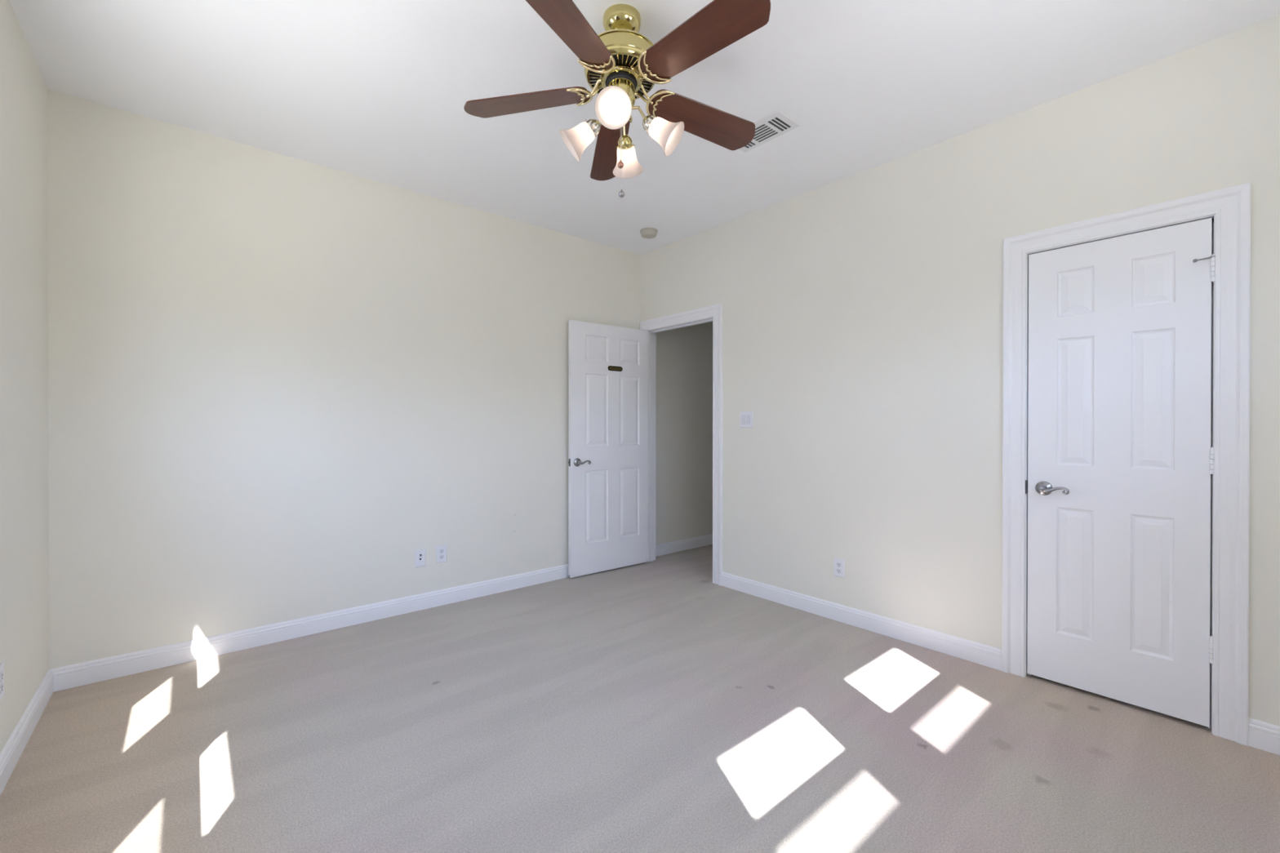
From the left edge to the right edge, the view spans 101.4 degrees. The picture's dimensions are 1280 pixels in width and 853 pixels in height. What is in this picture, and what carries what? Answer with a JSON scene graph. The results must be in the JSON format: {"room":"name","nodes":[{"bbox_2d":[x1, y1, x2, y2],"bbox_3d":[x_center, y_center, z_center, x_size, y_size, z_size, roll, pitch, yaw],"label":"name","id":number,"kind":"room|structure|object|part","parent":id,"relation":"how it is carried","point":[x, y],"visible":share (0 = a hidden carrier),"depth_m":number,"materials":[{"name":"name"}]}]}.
{"room":"empty bedroom","nodes":[
{"label":"empty bedroom","id":0,"kind":"room"},
{"bbox_2d":[0,0,48,753],"bbox_3d":[-1.380,-0.155,0.784,0.090,2.743,4.140,0,0,-41],"label":"wall","id":1,"kind":"structure","parent":0,"point":[24,220],"depth_m":2.02,"materials":[{"name":"beige paint"}]},
{"bbox_2d":[0,662,4,700],"bbox_3d":[-2.155,0.862,1.765,0.008,0.114,0.070,0,0,-41],"label":"power outlet","id":2,"kind":"object","parent":1,"relation":"attached to","point":[2,665],"visible":1,"depth_m":1.77,"materials":[{"name":"white plastic"}]},
{"bbox_2d":[0,682,3,693],"bbox_3d":[-2.153,0.882,1.767,0.002,0.028,0.033,0,0,-41],"label":"receptacle","id":3,"kind":"object","parent":2,"relation":"attached to","point":[1,683],"depth_m":1.77,"materials":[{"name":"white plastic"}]},
{"bbox_2d":[0,671,3,681],"bbox_3d":[-2.153,0.843,1.767,0.002,0.028,0.033,0,0,-41],"label":"receptacle","id":4,"kind":"object","parent":2,"relation":"attached to","point":[1,672],"depth_m":1.77,"materials":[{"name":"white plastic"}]},
{"bbox_2d":[0,669,53,795],"bbox_3d":[-1.370,1.165,0.857,0.016,0.102,4.050,0,0,-41],"label":"baseboard","id":5,"kind":"structure","parent":1,"relation":"attached to","point":[14,748],"depth_m":1.98,"materials":[{"name":"white wood"}]},
{"bbox_2d":[47,88,712,669],"bbox_3d":[-0.544,-0.166,4.309,5.950,2.743,0.120,0,0,-41],"label":"wall","id":6,"kind":"structure","parent":0,"point":[277,381],"depth_m":2.99,"materials":[{"name":"beige paint"}]},
{"bbox_2d":[50,564,569,692],"bbox_3d":[-1.339,1.156,3.542,3.560,0.102,0.016,0,0,-41],"label":"baseboard","id":7,"kind":"structure","parent":6,"relation":"attached to","point":[79,674],"depth_m":2.93,"materials":[{"name":"white wood"}]},
{"bbox_2d":[414,548,425,567],"bbox_3d":[-1.446,0.867,3.449,0.070,0.114,0.017,0,0,-41],"label":"outlet","id":8,"kind":"object","parent":6,"relation":"attached to","point":[420,554],"visible":1,"depth_m":3.45,"materials":[{"name":"white plastic"}]},
{"bbox_2d":[435,545,446,563],"bbox_3d":[-1.342,0.863,3.543,0.070,0.114,0.008,0,0,-41],"label":"power outlet","id":9,"kind":"object","parent":6,"relation":"attached to","point":[441,551],"visible":1,"depth_m":3.54,"materials":[{"name":"white plastic"}]},
{"bbox_2d":[655,533,712,556],"bbox_3d":[0.885,1.152,5.491,2.125,0.102,0.016,0,0,-41],"label":"baseboard","id":10,"kind":"structure","parent":6,"relation":"attached to","point":[707,540],"depth_m":5.08,"materials":[{"name":"white wood"}]},
{"bbox_2d":[0,544,1279,852],"bbox_3d":[0.803,1.242,2.743,5.950,0.060,4.260,0,0,-41],"label":"floor","id":11,"kind":"structure","parent":0,"point":[656,706],"depth_m":1.97,"materials":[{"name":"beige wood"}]},
{"bbox_2d":[9,0,1279,254],"bbox_3d":[0.806,-1.571,2.734,5.950,0.080,4.260,0,0,-41],"label":"ceiling","id":12,"kind":"structure","parent":0,"point":[379,91],"depth_m":2.31,"materials":[{"name":"white paint"}]},
{"bbox_2d":[463,0,770,197],"bbox_3d":[-0.034,-1.192,1.943,1.179,0.676,1.155,0,0,-41],"label":"ceiling fan","id":13,"kind":"object","parent":12,"relation":"hanging from","point":[621,64],"visible":1,"depth_m":1.90,"materials":[{"name":"brown wood"}]},
{"bbox_3d":[-0.438,-1.247,2.017,0.492,0.054,0.152,0,0,8],"label":"blade","id":14,"kind":"part","parent":13,"relation":"part of","materials":[{"name":"brown wood"}]},
{"bbox_3d":[-0.233,-1.267,1.628,0.151,0.037,0.494,0,0,27],"label":"blade","id":15,"kind":"part","parent":13,"relation":"part of","materials":[{"name":"brown wood"}]},
{"bbox_3d":[-0.245,-1.074,1.972,0.134,0.134,0.133,0,0,-41],"label":"lamp shade","id":16,"kind":"part","parent":13,"relation":"part of","materials":[{"name":"white glass"}]},
{"bbox_3d":[-0.130,-1.232,2.330,0.151,0.077,0.492,0,0,-10],"label":"blade","id":17,"kind":"part","parent":13,"relation":"part of","materials":[{"name":"brown wood"}]},
{"bbox_3d":[-0.087,-1.082,1.780,0.135,0.132,0.134,0,0,-41],"label":"lamp shade","id":18,"kind":"part","parent":13,"relation":"part of","materials":[{"name":"white glass"}]},
{"bbox_3d":[-0.082,-1.105,1.814,0.045,0.057,0.067,0,0,19],"label":"light bulb","id":19,"kind":"part","parent":13,"relation":"part of","materials":[{"name":"white glass"}]},
{"bbox_2d":[588,53,652,97],"bbox_3d":[-0.070,-1.304,1.965,0.243,0.016,0.243,0,0,-41],"label":"motor","id":20,"kind":"object","parent":13,"relation":"attached to","point":[626,64],"depth_m":1.92,"materials":[{"name":"gold metal"}]},
{"bbox_3d":[-0.068,-1.043,1.951,0.002,0.336,0.003,0,0,-41],"label":"pull chain","id":21,"kind":"part","parent":13,"relation":"part of","materials":[{"name":"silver metal"}]},
{"bbox_3d":[-0.063,-1.161,2.021,0.011,0.064,0.065,0,0,6],"label":"light arm","id":22,"kind":"part","parent":13,"relation":"part of","materials":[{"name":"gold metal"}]},
{"bbox_3d":[-0.052,-1.068,2.130,0.133,0.136,0.131,0,0,-41],"label":"lamp shade","id":23,"kind":"part","parent":13,"relation":"part of","materials":[{"name":"white glass"}]},
{"bbox_3d":[-0.007,-1.164,1.952,0.068,0.061,0.012,0,0,8],"label":"light arm","id":24,"kind":"part","parent":13,"relation":"part of","materials":[{"name":"gold metal"}]},
{"bbox_3d":[0.105,-1.076,1.938,0.132,0.134,0.135,0,0,-41],"label":"lamp shade","id":25,"kind":"part","parent":13,"relation":"part of","materials":[{"name":"white glass"}]},
{"bbox_3d":[0.261,-1.242,2.134,0.492,0.071,0.149,0,0,-28],"label":"blade","id":26,"kind":"part","parent":13,"relation":"part of","materials":[{"name":"brown wood"}]},
{"bbox_3d":[0.197,-1.263,1.703,0.493,0.046,0.149,0,0,45],"label":"blade","id":27,"kind":"part","parent":13,"relation":"part of","materials":[{"name":"brown wood"}]},
{"bbox_2d":[640,227,657,238],"bbox_3d":[0.069,-1.512,4.111,0.140,0.050,0.140,0,0,-41],"label":"smoke detector","id":28,"kind":"object","parent":12,"relation":"attached to","point":[646,233],"visible":1,"depth_m":4.07,"materials":[{"name":"beige plastic"}]},
{"bbox_3d":[0.069,-1.531,4.111,0.140,0.012,0.140,0,0,-41],"label":"plate","id":29,"kind":"part","parent":28,"relation":"part of","materials":[{"name":"beige plastic"}]},
{"bbox_2d":[738,109,802,152],"bbox_3d":[0.630,-1.529,2.728,0.200,0.004,0.360,0,0,-41],"label":"ceiling vent","id":30,"kind":"object","parent":12,"relation":"in","point":[777,123],"visible":0.66,"depth_m":2.68,"materials":[{"name":"white metal"}]},
{"bbox_2d":[640,14,1279,726],"bbox_3d":[1.399,-0.161,3.170,0.115,2.743,4.140,0,0,-41],"label":"wall","id":31,"kind":"structure","parent":0,"point":[863,312],"depth_m":2.87,"materials":[{"name":"beige paint"}]},
{"bbox_2d":[640,302,722,586],"bbox_3d":[0.356,0.135,4.371,0.136,2.142,0.945,0,0,-41],"label":"door frame","id":32,"kind":"structure","parent":31,"relation":"attached to","point":[713,313],"depth_m":4.11,"materials":[{"name":"white wood"}]},
{"bbox_2d":[568,320,648,577],"bbox_3d":[-0.248,0.176,4.392,0.826,2.033,0.140,0,0,-41],"label":"door","id":33,"kind":"structure","parent":32,"relation":"attached to","point":[608,365],"depth_m":4.34,"materials":[{"name":"white paint"}]},
{"bbox_3d":[-0.442,0.285,4.156,0.115,0.034,0.033,0,0,-41],"label":"lever","id":34,"kind":"part","parent":33,"relation":"part of","materials":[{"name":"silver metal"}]},
{"bbox_2d":[739,411,752,427],"bbox_3d":[0.769,-0.050,3.807,0.012,0.116,0.117,0,0,-41],"label":"light switch","id":35,"kind":"object","parent":31,"relation":"attached to","point":[745,417],"visible":1,"depth_m":3.80,"materials":[{"name":"white plastic"}]},
{"bbox_2d":[834,557,844,577],"bbox_3d":[1.240,0.880,3.263,0.008,0.114,0.070,0,0,-41],"label":"power outlet","id":36,"kind":"object","parent":31,"relation":"attached to","point":[839,564],"visible":1,"depth_m":3.26,"materials":[{"name":"white plastic"}]},
{"bbox_2d":[836,568,841,573],"bbox_3d":[1.238,0.900,3.261,0.002,0.028,0.033,0,0,-41],"label":"receptacle","id":37,"kind":"object","parent":36,"relation":"attached to","point":[838,570],"depth_m":3.26,"materials":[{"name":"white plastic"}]},
{"bbox_2d":[836,562,841,567],"bbox_3d":[1.238,0.861,3.261,0.002,0.028,0.033,0,0,-41],"label":"receptacle","id":38,"kind":"object","parent":36,"relation":"attached to","point":[838,564],"depth_m":3.26,"materials":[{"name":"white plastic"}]},
{"bbox_2d":[720,572,1001,671],"bbox_3d":[1.212,1.159,3.291,0.016,0.102,1.812,0,0,-41],"label":"baseboard","id":39,"kind":"structure","parent":31,"relation":"attached to","point":[987,655],"depth_m":3.08,"materials":[{"name":"white wood"}]},
{"bbox_2d":[1025,217,1215,727],"bbox_3d":[2.060,0.184,2.294,0.094,2.022,0.618,0,0,-41],"label":"door","id":40,"kind":"structure","parent":31,"relation":"in","point":[1121,456],"depth_m":2.27,"materials":[{"name":"white paint"}]},
{"bbox_3d":[1.877,0.293,2.541,0.032,0.066,0.007,0,0,-41],"label":"strike plate","id":41,"kind":"part","parent":40,"relation":"part of","materials":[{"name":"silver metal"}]},
{"bbox_3d":[1.917,0.294,2.425,0.032,0.034,0.115,0,0,-41],"label":"lever","id":42,"kind":"part","parent":40,"relation":"part of","materials":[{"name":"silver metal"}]},
{"bbox_2d":[1001,182,1250,746],"bbox_3d":[2.104,0.144,2.334,0.136,2.141,0.797,0,0,-41],"label":"door frame","id":43,"kind":"structure","parent":31,"relation":"attached to","point":[1228,208],"depth_m":2.06,"materials":[{"name":"white wood"}]},
{"bbox_2d":[1248,717,1279,755],"bbox_3d":[2.479,1.165,1.814,0.016,0.102,0.488,0,0,-41],"label":"baseboard","id":44,"kind":"structure","parent":31,"relation":"attached to","point":[1265,736],"depth_m":1.97,"materials":[{"name":"white wood"}]}
]}

